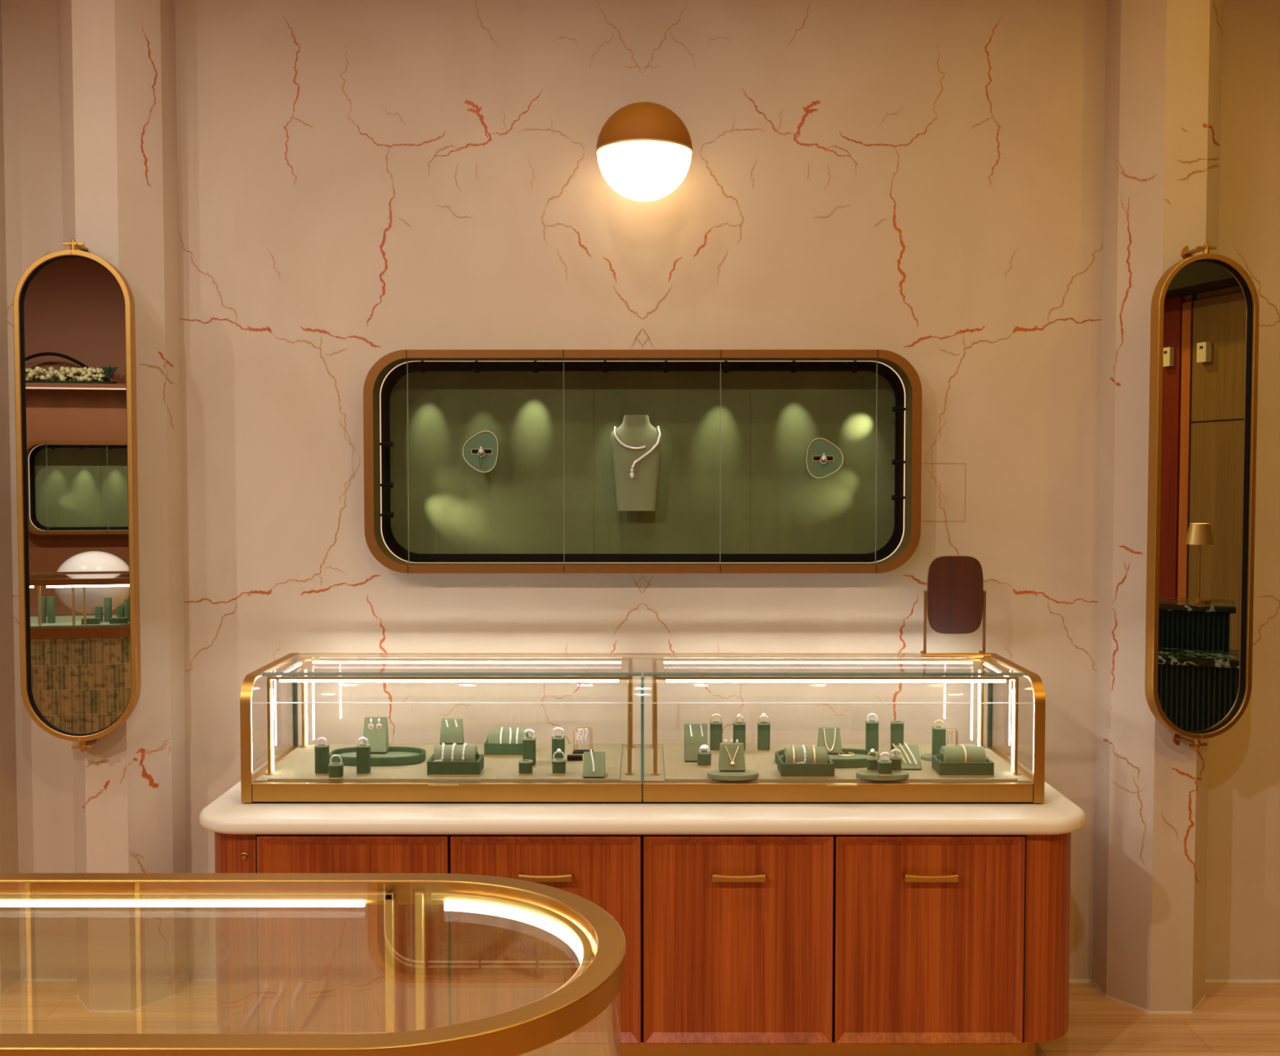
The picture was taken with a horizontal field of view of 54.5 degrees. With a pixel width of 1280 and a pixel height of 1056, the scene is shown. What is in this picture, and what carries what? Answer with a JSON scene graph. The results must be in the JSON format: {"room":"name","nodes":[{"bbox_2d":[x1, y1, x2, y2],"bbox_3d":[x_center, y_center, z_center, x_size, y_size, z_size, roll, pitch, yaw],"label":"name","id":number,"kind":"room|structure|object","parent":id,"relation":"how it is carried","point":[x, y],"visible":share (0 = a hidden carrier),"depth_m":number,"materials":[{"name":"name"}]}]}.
{"room":"shop","nodes":[
{"label":"shop","id":0,"kind":"room"},
{"bbox_2d":[0,981,1279,1055],"bbox_3d":[-0.498,1.641,0.876,9.400,0.100,6.300,0,2,0],"label":"floor","id":1,"kind":"structure","parent":0,"point":[1233,1019],"depth_m":3.73,"materials":[{"name":"brown wood"}]},
{"bbox_2d":[0,873,626,1055],"bbox_3d":[-0.742,1.046,1.604,1.448,1.031,0.578,0,2,0],"label":"display counter","id":2,"kind":"object","parent":1,"relation":"on","point":[586,927],"visible":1,"depth_m":1.77,"materials":[{"name":"gold metal"}]},
{"bbox_2d":[0,891,395,1033],"bbox_3d":[-0.769,0.681,1.830,0.816,0.294,0.012,0,2,0],"label":"glass panel","id":3,"kind":"object","parent":2,"relation":"on","point":[7,899],"depth_m":1.82,"materials":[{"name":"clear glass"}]},
{"bbox_2d":[414,891,592,1030],"bbox_3d":[-0.196,0.691,1.589,0.270,0.294,0.492,0,2,0],"label":"light","id":4,"kind":"object","parent":2,"relation":"on","point":[568,916],"depth_m":1.72,"materials":[{"name":"white metal"}]},
{"bbox_2d":[214,832,1071,1055],"bbox_3d":[0.007,1.136,3.631,2.336,0.692,0.746,0,2,0],"label":"display cabinet","id":5,"kind":"object","parent":1,"relation":"on","point":[737,945],"visible":0.72,"depth_m":3.29,"materials":[{"name":"brown wood"}]},
{"bbox_2d":[199,755,1086,835],"bbox_3d":[0.007,0.768,3.616,2.390,0.044,0.749,0,2,0],"label":"countertop","id":6,"kind":"structure","parent":5,"relation":"on","point":[226,815],"depth_m":3.26,"materials":[{"name":"beige stone"}]},
{"bbox_2d":[240,653,1045,804],"bbox_3d":[0.007,0.572,3.623,2.192,0.345,0.504,0,2,0],"label":"glass display case","id":7,"kind":"object","parent":6,"relation":"on","point":[654,773],"visible":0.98,"depth_m":3.47,"materials":[{"name":"clear glass"}]},
{"bbox_2d":[314,743,329,776],"bbox_3d":[-0.887,0.646,3.466,0.039,0.083,0.037,0,2,0],"label":"stand","id":8,"kind":"object","parent":7,"relation":"on","point":[322,751],"visible":0.96,"depth_m":3.45,"materials":[{"name":"green fabric"}]},
{"bbox_2d":[316,737,327,745],"bbox_3d":[-0.887,0.598,3.463,0.029,0.032,0.007,0,2,0],"label":"ring","id":9,"kind":"object","parent":8,"relation":"on","point":[319,738],"visible":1,"depth_m":3.46,"materials":[{"name":"white metal"}]},
{"bbox_2d":[328,762,343,779],"bbox_3d":[-0.837,0.669,3.424,0.039,0.041,0.037,0,2,0],"label":"stand","id":10,"kind":"object","parent":7,"relation":"on","point":[335,769],"visible":1,"depth_m":3.41,"materials":[{"name":"green fabric"}]},
{"bbox_2d":[329,754,342,764],"bbox_3d":[-0.837,0.641,3.423,0.034,0.034,0.004,0,2,0],"label":"ring","id":11,"kind":"object","parent":10,"relation":"on","point":[331,757],"visible":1,"depth_m":3.42,"materials":[{"name":"white metal"}]},
{"bbox_2d":[355,743,370,776],"bbox_3d":[-0.771,0.646,3.466,0.039,0.083,0.037,0,2,0],"label":"stand","id":12,"kind":"object","parent":7,"relation":"on","point":[362,751],"visible":1,"depth_m":3.45,"materials":[{"name":"green fabric"}]},
{"bbox_2d":[358,737,368,745],"bbox_3d":[-0.771,0.598,3.463,0.029,0.032,0.007,0,2,0],"label":"ring","id":13,"kind":"object","parent":12,"relation":"on","point":[361,738],"visible":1,"depth_m":3.46,"materials":[{"name":"white metal"}]},
{"bbox_2d":[328,746,426,766],"bbox_3d":[-0.768,0.668,3.637,0.278,0.026,0.150,0,2,0],"label":"oval tray","id":14,"kind":"object","parent":7,"relation":"on","point":[396,756],"visible":0.85,"depth_m":3.60,"materials":[{"name":"green fabric"}]},
{"bbox_2d":[362,717,389,754],"bbox_3d":[-0.785,0.615,3.689,0.072,0.104,0.044,0,2,0],"label":"stand","id":15,"kind":"object","parent":14,"relation":"on","point":[378,739],"visible":0.76,"depth_m":3.68,"materials":[{"name":"green fabric"}]},
{"bbox_2d":[265,658,635,775],"bbox_3d":[-0.533,0.546,3.655,1.035,0.276,0.376,0,2,0],"label":"light","id":16,"kind":"object","parent":7,"relation":"on","point":[620,759],"depth_m":3.54,"materials":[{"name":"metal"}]},
{"bbox_2d":[440,718,463,744],"bbox_3d":[-0.586,0.633,3.867,0.072,0.078,0.030,0,2,0],"label":"stand","id":17,"kind":"object","parent":7,"relation":"on","point":[451,735],"visible":1,"depth_m":3.86,"materials":[{"name":"green fabric"}]},
{"bbox_2d":[426,745,484,777],"bbox_3d":[-0.517,0.648,3.489,0.147,0.077,0.096,0,2,0],"label":"box","id":18,"kind":"object","parent":7,"relation":"on","point":[473,766],"visible":1,"depth_m":3.44,"materials":[{"name":"green fabric"}]},
{"bbox_2d":[432,742,444,761],"bbox_3d":[-0.562,0.632,3.487,0.036,0.055,0.082,0,2,0],"label":"bracelet","id":19,"kind":"object","parent":18,"relation":"on","point":[442,744],"visible":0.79,"depth_m":3.45,"materials":[{"name":"white metal"}]},
{"bbox_2d":[451,742,456,761],"bbox_3d":[-0.521,0.631,3.488,0.008,0.055,0.080,0,2,0],"label":"bracelet","id":20,"kind":"object","parent":18,"relation":"in","point":[454,744],"visible":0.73,"depth_m":3.46,"materials":[{"name":"white metal"}]},
{"bbox_2d":[426,754,484,774],"bbox_3d":[-0.517,0.665,3.490,0.146,0.038,0.095,0,2,0],"label":"tray","id":21,"kind":"object","parent":18,"relation":"on","point":[473,764],"depth_m":3.44,"materials":[{"name":"green fabric"}]},
{"bbox_2d":[462,742,466,761],"bbox_3d":[-0.491,0.632,3.488,0.008,0.055,0.081,0,2,0],"label":"bracelet","id":22,"kind":"object","parent":18,"relation":"on","point":[464,744],"visible":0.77,"depth_m":3.46,"materials":[{"name":"white metal"}]},
{"bbox_2d":[484,728,528,756],"bbox_3d":[-0.396,0.640,3.728,0.136,0.074,0.081,0,2,0],"label":"box","id":23,"kind":"object","parent":7,"relation":"on","point":[492,747],"visible":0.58,"depth_m":3.69,"materials":[{"name":"green fabric"}]},
{"bbox_2d":[499,727,503,743],"bbox_3d":[-0.414,0.625,3.728,0.006,0.053,0.078,0,2,0],"label":"bracelet","id":24,"kind":"object","parent":23,"relation":"on","point":[502,728],"visible":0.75,"depth_m":3.69,"materials":[{"name":"white metal"}]},
{"bbox_2d":[484,739,522,755],"bbox_3d":[-0.396,0.657,3.729,0.135,0.035,0.080,0,2,0],"label":"tray","id":25,"kind":"object","parent":23,"relation":"on","point":[491,747],"depth_m":3.69,"materials":[{"name":"green fabric"}]},
{"bbox_2d":[518,760,533,776],"bbox_3d":[-0.319,0.668,3.467,0.039,0.039,0.037,0,2,0],"label":"stand","id":26,"kind":"object","parent":7,"relation":"on","point":[525,766],"visible":1,"depth_m":3.45,"materials":[{"name":"green fabric"}]},
{"bbox_2d":[522,737,536,768],"bbox_3d":[-0.317,0.643,3.562,0.039,0.083,0.037,0,2,0],"label":"stand","id":27,"kind":"object","parent":7,"relation":"on","point":[528,744],"visible":0.88,"depth_m":3.54,"materials":[{"name":"green fabric"}]},
{"bbox_2d":[523,728,534,738],"bbox_3d":[-0.317,0.593,3.559,0.032,0.035,0.007,0,2,0],"label":"ring","id":28,"kind":"object","parent":27,"relation":"on","point":[527,730],"visible":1,"depth_m":3.56,"materials":[{"name":"white metal"}]},
{"bbox_2d":[551,735,564,766],"bbox_3d":[-0.235,0.642,3.578,0.039,0.083,0.037,0,2,0],"label":"stand","id":29,"kind":"object","parent":7,"relation":"on","point":[557,741],"visible":0.77,"depth_m":3.56,"materials":[{"name":"green fabric"}]},
{"bbox_2d":[551,727,564,737],"bbox_3d":[-0.235,0.591,3.575,0.035,0.038,0.007,0,2,0],"label":"ring","id":30,"kind":"object","parent":29,"relation":"on","point":[556,728],"visible":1,"depth_m":3.57,"materials":[{"name":"white metal"}]},
{"bbox_2d":[551,758,565,775],"bbox_3d":[-0.226,0.667,3.470,0.039,0.041,0.037,0,2,0],"label":"stand","id":31,"kind":"object","parent":7,"relation":"on","point":[558,764],"visible":1,"depth_m":3.45,"materials":[{"name":"green fabric"}]},
{"bbox_2d":[552,748,564,759],"bbox_3d":[-0.226,0.636,3.469,0.034,0.040,0.013,0,2,0],"label":"ring","id":32,"kind":"object","parent":31,"relation":"on","point":[558,750],"visible":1,"depth_m":3.47,"materials":[{"name":"white metal"}]},
{"bbox_2d":[567,755,582,760],"bbox_3d":[-0.191,0.674,3.643,0.044,0.014,0.020,0,2,0],"label":"block","id":33,"kind":"object","parent":7,"relation":"on","point":[570,757],"visible":1,"depth_m":3.63,"materials":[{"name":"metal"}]},
{"bbox_2d":[573,727,593,754],"bbox_3d":[-0.172,0.640,3.745,0.060,0.073,0.042,0,2,0],"label":"rack","id":34,"kind":"object","parent":7,"relation":"on","point":[577,751],"visible":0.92,"depth_m":3.74,"materials":[{"name":"gold metal"}]},
{"bbox_2d":[582,751,604,778],"bbox_3d":[-0.127,0.657,3.451,0.060,0.062,0.061,0,2,0],"label":"pad","id":35,"kind":"object","parent":7,"relation":"on","point":[598,757],"visible":1,"depth_m":3.44,"materials":[{"name":"green fabric"}]},
{"bbox_2d":[590,749,595,773],"bbox_3d":[-0.132,0.646,3.451,0.007,0.055,0.053,0,2,-12],"label":"bracelet","id":36,"kind":"object","parent":35,"relation":"on","point":[591,753],"visible":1,"depth_m":3.45,"materials":[{"name":"white metal"}]},
{"bbox_2d":[684,723,707,762],"bbox_3d":[0.163,0.625,3.626,0.069,0.112,0.030,0,2,0],"label":"stand","id":37,"kind":"object","parent":7,"relation":"on","point":[692,744],"visible":0.78,"depth_m":3.62,"materials":[{"name":"green fabric"}]},
{"bbox_2d":[697,751,711,768],"bbox_3d":[0.184,0.663,3.563,0.041,0.043,0.039,0,2,0],"label":"stand","id":38,"kind":"object","parent":7,"relation":"on","point":[704,758],"visible":1,"depth_m":3.55,"materials":[{"name":"green fabric"}]},
{"bbox_2d":[699,744,709,752],"bbox_3d":[0.184,0.635,3.562,0.023,0.029,0.021,2,3,41],"label":"ring","id":39,"kind":"object","parent":38,"relation":"on","point":[704,747],"visible":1,"depth_m":3.56,"materials":[{"name":"white metal"}]},
{"bbox_2d":[709,720,722,752],"bbox_3d":[0.231,0.632,3.764,0.039,0.089,0.037,0,2,0],"label":"stand","id":40,"kind":"object","parent":7,"relation":"on","point":[716,727],"visible":0.89,"depth_m":3.75,"materials":[{"name":"green fabric"}]},
{"bbox_2d":[706,770,758,781],"bbox_3d":[0.256,0.682,3.429,0.141,0.014,0.072,0,2,0],"label":"oval riser","id":41,"kind":"object","parent":7,"relation":"on","point":[714,775],"visible":1,"depth_m":3.40,"materials":[{"name":"green fabric"}]},
{"bbox_2d":[718,742,745,772],"bbox_3d":[0.256,0.637,3.458,0.072,0.074,0.049,0,2,0],"label":"stand","id":42,"kind":"object","parent":41,"relation":"on","point":[724,766],"visible":1,"depth_m":3.45,"materials":[{"name":"green fabric"}]},
{"bbox_2d":[724,746,739,765],"bbox_3d":[0.256,0.631,3.444,0.041,0.051,0.029,0,2,0],"label":"necklace","id":43,"kind":"object","parent":42,"relation":"on","point":[732,763],"visible":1,"depth_m":3.44,"materials":[{"name":"yellow metal"}]},
{"bbox_2d":[733,721,746,752],"bbox_3d":[0.301,0.633,3.764,0.039,0.087,0.037,0,2,0],"label":"stand","id":44,"kind":"object","parent":7,"relation":"on","point":[739,728],"visible":0.8,"depth_m":3.75,"materials":[{"name":"green fabric"}]},
{"bbox_2d":[757,721,770,752],"bbox_3d":[0.375,0.633,3.764,0.039,0.087,0.037,0,2,0],"label":"stand","id":45,"kind":"object","parent":7,"relation":"on","point":[763,728],"visible":1,"depth_m":3.75,"materials":[{"name":"green fabric"}]},
{"bbox_2d":[777,746,834,778],"bbox_3d":[0.462,0.650,3.468,0.148,0.076,0.096,0,2,0],"label":"box","id":46,"kind":"object","parent":7,"relation":"on","point":[824,768],"visible":0.98,"depth_m":3.42,"materials":[{"name":"green fabric"}]},
{"bbox_2d":[791,745,804,763],"bbox_3d":[0.438,0.633,3.465,0.031,0.053,0.082,0,2,0],"label":"bracelet","id":47,"kind":"object","parent":46,"relation":"on","point":[792,746],"visible":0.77,"depth_m":3.43,"materials":[{"name":"yellow metal"}]},
{"bbox_2d":[801,745,806,763],"bbox_3d":[0.456,0.633,3.467,0.008,0.055,0.080,0,2,0],"label":"bracelet","id":48,"kind":"object","parent":46,"relation":"in","point":[802,746],"visible":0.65,"depth_m":3.44,"materials":[{"name":"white metal"}]},
{"bbox_2d":[777,756,834,777],"bbox_3d":[0.462,0.666,3.468,0.147,0.037,0.095,0,2,0],"label":"tray","id":49,"kind":"object","parent":46,"relation":"on","point":[824,766],"depth_m":3.42,"materials":[{"name":"green fabric"}]},
{"bbox_2d":[811,745,816,763],"bbox_3d":[0.483,0.633,3.467,0.006,0.053,0.078,0,2,0],"label":"bracelet","id":50,"kind":"object","parent":46,"relation":"in","point":[812,746],"visible":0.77,"depth_m":3.44,"materials":[{"name":"yellow metal"}]},
{"bbox_2d":[774,748,879,768],"bbox_3d":[0.544,0.669,3.614,0.301,0.026,0.150,0,2,0],"label":"oval tray","id":51,"kind":"object","parent":7,"relation":"on","point":[859,760],"visible":0.38,"depth_m":3.61,"materials":[{"name":"green fabric"}]},
{"bbox_2d":[817,727,842,755],"bbox_3d":[0.560,0.629,3.674,0.072,0.076,0.030,0,2,0],"label":"stand","id":52,"kind":"object","parent":51,"relation":"on","point":[829,731],"visible":0.77,"depth_m":3.67,"materials":[{"name":"green fabric"}]},
{"bbox_2d":[822,728,835,751],"bbox_3d":[0.560,0.625,3.665,0.038,0.066,0.018,0,2,0],"label":"necklace","id":53,"kind":"object","parent":52,"relation":"on","point":[823,729],"visible":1,"depth_m":3.66,"materials":[{"name":"yellow metal"}]},
{"bbox_2d":[649,658,1020,775],"bbox_3d":[0.548,0.546,3.653,1.035,0.276,0.376,0,2,0],"label":"glass panel","id":54,"kind":"object","parent":7,"relation":"on","point":[664,759],"depth_m":3.53,"materials":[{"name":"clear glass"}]},
{"bbox_2d":[865,720,879,753],"bbox_3d":[0.700,0.629,3.747,0.039,0.095,0.037,0,2,0],"label":"stand","id":55,"kind":"object","parent":7,"relation":"on","point":[871,726],"visible":0.87,"depth_m":3.73,"materials":[{"name":"green fabric"}]},
{"bbox_2d":[856,770,908,781],"bbox_3d":[0.669,0.682,3.429,0.145,0.014,0.072,0,2,0],"label":"oval riser","id":56,"kind":"object","parent":7,"relation":"on","point":[862,775],"visible":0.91,"depth_m":3.40,"materials":[{"name":"green fabric"}]},
{"bbox_2d":[866,756,879,772],"bbox_3d":[0.645,0.656,3.447,0.033,0.037,0.031,0,2,0],"label":"stand","id":57,"kind":"object","parent":56,"relation":"on","point":[872,762],"visible":0.94,"depth_m":3.43,"materials":[{"name":"green fabric"}]},
{"bbox_2d":[867,748,877,758],"bbox_3d":[0.645,0.629,3.446,0.026,0.034,0.012,1,2,20],"label":"ring","id":58,"kind":"object","parent":57,"relation":"on","point":[872,750],"visible":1,"depth_m":3.44,"materials":[{"name":"yellow metal"}]},
{"bbox_2d":[877,760,892,776],"bbox_3d":[0.670,0.657,3.404,0.038,0.039,0.036,0,2,0],"label":"stand","id":59,"kind":"object","parent":56,"relation":"on","point":[884,767],"visible":1,"depth_m":3.39,"materials":[{"name":"green fabric"}]},
{"bbox_2d":[879,752,889,761],"bbox_3d":[0.670,0.630,3.402,0.030,0.033,0.007,0,2,0],"label":"ring","id":60,"kind":"object","parent":59,"relation":"on","point":[882,754],"visible":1,"depth_m":3.40,"materials":[{"name":"white metal"}]},
{"bbox_2d":[889,756,902,772],"bbox_3d":[0.709,0.655,3.447,0.033,0.039,0.031,0,2,0],"label":"stand","id":61,"kind":"object","parent":56,"relation":"on","point":[896,761],"visible":0.86,"depth_m":3.43,"materials":[{"name":"green fabric"}]},
{"bbox_2d":[889,748,901,757],"bbox_3d":[0.709,0.628,3.445,0.030,0.033,0.007,0,2,0],"label":"ring","id":62,"kind":"object","parent":61,"relation":"on","point":[892,751],"visible":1,"depth_m":3.44,"materials":[{"name":"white metal"}]},
{"bbox_2d":[890,720,904,753],"bbox_3d":[0.775,0.630,3.747,0.039,0.093,0.037,0,2,0],"label":"stand","id":63,"kind":"object","parent":7,"relation":"on","point":[896,726],"visible":0.75,"depth_m":3.73,"materials":[{"name":"green fabric"}]},
{"bbox_2d":[894,745,921,770],"bbox_3d":[0.765,0.655,3.546,0.067,0.060,0.061,0,2,0],"label":"pad","id":64,"kind":"object","parent":7,"relation":"on","point":[913,748],"visible":0.73,"depth_m":3.54,"materials":[{"name":"green fabric"}]},
{"bbox_2d":[904,742,917,764],"bbox_3d":[0.773,0.644,3.546,0.007,0.053,0.057,-1,2,-25],"label":"bracelet","id":65,"kind":"object","parent":64,"relation":"on","point":[907,747],"visible":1,"depth_m":3.54,"materials":[{"name":"white metal"}]},
{"bbox_2d":[920,753,932,760],"bbox_3d":[0.888,0.675,3.659,0.122,0.010,0.068,0,2,0],"label":"oval riser","id":66,"kind":"object","parent":7,"relation":"on","point":[927,757],"visible":0.37,"depth_m":3.65,"materials":[{"name":"green fabric"}]},
{"bbox_2d":[931,726,946,756],"bbox_3d":[0.874,0.627,3.636,0.039,0.089,0.037,0,2,0],"label":"stand","id":67,"kind":"object","parent":66,"relation":"on","point":[939,733],"visible":0.71,"depth_m":3.62,"materials":[{"name":"green fabric"}]},
{"bbox_2d":[946,728,957,746],"bbox_3d":[0.926,0.639,3.720,0.055,0.077,0.042,0,2,0],"label":"rack","id":68,"kind":"object","parent":7,"relation":"on","point":[955,730],"visible":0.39,"depth_m":3.70,"materials":[{"name":"gold metal"}]},
{"bbox_2d":[920,555,991,657],"bbox_3d":[0.963,0.238,3.803,0.205,0.308,0.076,0,2,0],"label":"mirror","id":69,"kind":"object","parent":7,"relation":"on","point":[955,598],"visible":1,"depth_m":3.79,"materials":[{"name":"brown mirror"}]},
{"bbox_2d":[931,746,994,777],"bbox_3d":[0.904,0.649,3.482,0.152,0.076,0.096,0,2,0],"label":"box","id":70,"kind":"object","parent":7,"relation":"on","point":[950,762],"visible":1,"depth_m":3.45,"materials":[{"name":"green fabric"}]},
{"bbox_2d":[958,744,967,762],"bbox_3d":[0.902,0.633,3.481,0.012,0.053,0.078,0,2,0],"label":"bracelet","id":71,"kind":"object","parent":70,"relation":"in","point":[961,745],"visible":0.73,"depth_m":3.45,"materials":[{"name":"yellow metal"}]},
{"bbox_2d":[931,755,994,775],"bbox_3d":[0.904,0.666,3.482,0.151,0.037,0.095,0,2,0],"label":"tray","id":72,"kind":"object","parent":70,"relation":"on","point":[942,765],"depth_m":3.44,"materials":[{"name":"green fabric"}]},
{"bbox_2d":[0,0,1279,981],"bbox_3d":[-0.492,-0.273,4.053,9.400,3.474,0.201,0,2,0],"label":"wall","id":73,"kind":"structure","parent":0,"point":[361,182],"depth_m":3.94,"materials":[{"name":"beige stone"}]},
{"bbox_2d":[0,0,21,997],"bbox_3d":[-2.160,-0.265,3.837,0.312,3.474,0.240,0,2,0],"label":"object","id":74,"kind":"structure","parent":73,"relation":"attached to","point":[10,951],"depth_m":3.93,"materials":[{"name":"beige paint"}]},
{"bbox_2d":[58,0,190,1013],"bbox_3d":[-1.614,-0.254,3.836,0.312,3.494,0.240,0,2,0],"label":"pilaster","id":75,"kind":"object","parent":73,"relation":"attached to","point":[118,66],"visible":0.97,"depth_m":3.78,"materials":[{"name":"beige paint"}]},
{"bbox_2d":[13,238,141,752],"bbox_3d":[-1.648,-0.091,3.674,0.328,1.516,0.118,0,2,-5],"label":"oval mirror","id":76,"kind":"object","parent":75,"relation":"attached to","point":[74,315],"visible":1,"depth_m":3.63,"materials":[{"name":"gold metal"}]},
{"bbox_2d":[363,349,922,573],"bbox_3d":[0.008,-0.210,3.972,1.730,0.693,0.236,0,2,0],"label":"display niche","id":77,"kind":"object","parent":73,"relation":"attached to","point":[736,493],"visible":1,"depth_m":4.07,"materials":[{"name":"green fabric"}]},
{"bbox_2d":[379,441,393,446],"bbox_3d":[-0.808,-0.268,3.962,0.038,0.017,0.024,0,2,0],"label":"spotlight","id":78,"kind":"object","parent":77,"relation":"attached to","point":[381,443],"depth_m":3.96,"materials":[{"name":"black metal"}]},
{"bbox_2d":[380,512,393,517],"bbox_3d":[-0.808,-0.042,3.971,0.038,0.017,0.024,0,2,0],"label":"spotlight","id":79,"kind":"object","parent":77,"relation":"attached to","point":[382,514],"depth_m":3.97,"materials":[{"name":"black metal"}]},
{"bbox_2d":[380,482,393,488],"bbox_3d":[-0.808,-0.137,3.968,0.038,0.017,0.024,0,2,0],"label":"spotlight","id":80,"kind":"object","parent":77,"relation":"attached to","point":[383,485],"depth_m":3.96,"materials":[{"name":"black metal"}]},
{"bbox_2d":[420,360,426,373],"bbox_3d":[-0.690,-0.512,3.952,0.017,0.036,0.024,0,2,0],"label":"spotlight","id":81,"kind":"object","parent":77,"relation":"attached to","point":[423,366],"depth_m":3.95,"materials":[{"name":"black metal"}]},
{"bbox_2d":[474,360,479,373],"bbox_3d":[-0.518,-0.512,3.952,0.017,0.036,0.024,0,2,0],"label":"spotlight","id":82,"kind":"object","parent":77,"relation":"attached to","point":[477,366],"depth_m":3.95,"materials":[{"name":"black metal"}]},
{"bbox_2d":[462,431,499,472],"bbox_3d":[-0.509,-0.246,4.018,0.114,0.134,0.112,0,2,0],"label":"pad","id":83,"kind":"object","parent":77,"relation":"attached to","point":[488,441],"visible":0.97,"depth_m":3.96,"materials":[{"name":"green fabric"}]},
{"bbox_2d":[477,446,484,468],"bbox_3d":[-0.505,-0.224,3.949,0.022,0.071,0.018,0,2,0],"label":"ring","id":84,"kind":"object","parent":83,"relation":"attached to","point":[481,451],"visible":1,"depth_m":3.94,"materials":[{"name":"white metal"}]},
{"bbox_2d":[533,360,537,373],"bbox_3d":[-0.332,-0.512,3.952,0.017,0.036,0.024,0,2,0],"label":"spotlight","id":85,"kind":"object","parent":77,"relation":"attached to","point":[535,365],"depth_m":3.95,"materials":[{"name":"black metal"}]},
{"bbox_2d":[602,360,608,373],"bbox_3d":[-0.111,-0.512,3.951,0.017,0.036,0.024,0,2,0],"label":"spotlight","id":86,"kind":"object","parent":77,"relation":"attached to","point":[605,366],"depth_m":3.95,"materials":[{"name":"black metal"}]},
{"bbox_2d":[610,414,662,511],"bbox_3d":[-0.012,-0.210,4.020,0.166,0.308,0.109,0,2,0],"label":"bust","id":87,"kind":"object","parent":77,"relation":"attached to","point":[638,493],"visible":0.99,"depth_m":3.98,"materials":[{"name":"green fabric"}]},
{"bbox_2d":[613,426,661,478],"bbox_3d":[-0.008,-0.242,3.968,0.152,0.169,0.046,0,2,0],"label":"necklace","id":88,"kind":"object","parent":87,"relation":"hanging from","point":[632,474],"visible":1,"depth_m":3.96,"materials":[{"name":"white metal"}]},
{"bbox_2d":[629,468,634,478],"bbox_3d":[-0.025,-0.173,3.954,0.015,0.032,0.014,0,2,0],"label":"pendant","id":89,"kind":"object","parent":88,"relation":"attached to","point":[632,475],"depth_m":3.95,"materials":[{"name":"white metal"}]},
{"bbox_2d":[663,360,668,373],"bbox_3d":[0.083,-0.512,3.951,0.017,0.036,0.024,0,2,0],"label":"spotlight","id":90,"kind":"object","parent":77,"relation":"attached to","point":[665,365],"depth_m":3.95,"materials":[{"name":"black metal"}]},
{"bbox_2d":[723,360,728,373],"bbox_3d":[0.273,-0.512,3.950,0.017,0.036,0.024,0,2,0],"label":"spotlight","id":91,"kind":"object","parent":77,"relation":"attached to","point":[725,365],"depth_m":3.95,"materials":[{"name":"black metal"}]},
{"bbox_2d":[791,360,795,373],"bbox_3d":[0.488,-0.512,3.950,0.017,0.036,0.024,0,2,0],"label":"spotlight","id":92,"kind":"object","parent":77,"relation":"attached to","point":[793,365],"depth_m":3.95,"materials":[{"name":"black metal"}]},
{"bbox_2d":[804,438,843,478],"bbox_3d":[0.589,-0.225,4.017,0.118,0.129,0.112,0,2,0],"label":"pad","id":93,"kind":"object","parent":77,"relation":"attached to","point":[815,451],"visible":1,"depth_m":3.96,"materials":[{"name":"green fabric"}]},
{"bbox_2d":[820,453,826,463],"bbox_3d":[0.584,-0.221,3.947,0.022,0.033,0.018,0,2,0],"label":"ring","id":94,"kind":"object","parent":93,"relation":"in","point":[824,457],"visible":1,"depth_m":3.94,"materials":[{"name":"white metal"}]},
{"bbox_2d":[851,360,857,373],"bbox_3d":[0.682,-0.512,3.950,0.017,0.036,0.024,0,2,0],"label":"spotlight","id":95,"kind":"object","parent":77,"relation":"attached to","point":[854,366],"depth_m":3.95,"materials":[{"name":"black metal"}]},
{"bbox_2d":[891,495,905,500],"bbox_3d":[0.824,-0.097,3.966,0.038,0.017,0.024,0,2,0],"label":"spotlight","id":96,"kind":"object","parent":77,"relation":"attached to","point":[893,497],"depth_m":3.96,"materials":[{"name":"black metal"}]},
{"bbox_2d":[891,459,905,465],"bbox_3d":[0.824,-0.210,3.961,0.038,0.017,0.024,0,2,0],"label":"spotlight","id":97,"kind":"object","parent":77,"relation":"attached to","point":[895,462],"depth_m":3.96,"materials":[{"name":"black metal"}]},
{"bbox_2d":[892,406,905,412],"bbox_3d":[0.824,-0.378,3.955,0.038,0.017,0.024,0,2,0],"label":"spotlight","id":98,"kind":"object","parent":77,"relation":"attached to","point":[895,409],"depth_m":3.95,"materials":[{"name":"black metal"}]},
{"bbox_2d":[595,102,693,201],"bbox_3d":[0.013,-1.138,3.767,0.293,0.288,0.302,0,2,0],"label":"wall lamp","id":99,"kind":"object","parent":73,"relation":"attached to","point":[644,151],"visible":1,"depth_m":3.66,"materials":[{"name":"glass"}]},
{"bbox_2d":[23,978,1279,982],"bbox_3d":[-0.492,1.463,4.018,9.400,0.007,0.008,0,2,0],"label":"baseboard","id":100,"kind":"structure","parent":73,"relation":"attached to","point":[24,980],"depth_m":4.01,"materials":[{"name":"white plastic"}]},
{"bbox_2d":[1091,0,1222,1013],"bbox_3d":[1.616,-0.264,3.829,0.312,3.474,0.240,0,2,0],"label":"pilaster","id":101,"kind":"object","parent":73,"relation":"attached to","point":[1163,58],"visible":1,"depth_m":3.78,"materials":[{"name":"beige paint"}]},
{"bbox_2d":[1144,242,1259,750],"bbox_3d":[1.635,-0.089,3.668,0.316,1.496,0.118,0,2,-9],"label":"oval mirror","id":102,"kind":"object","parent":101,"relation":"attached to","point":[1205,308],"visible":1,"depth_m":3.63,"materials":[{"name":"gold metal"}]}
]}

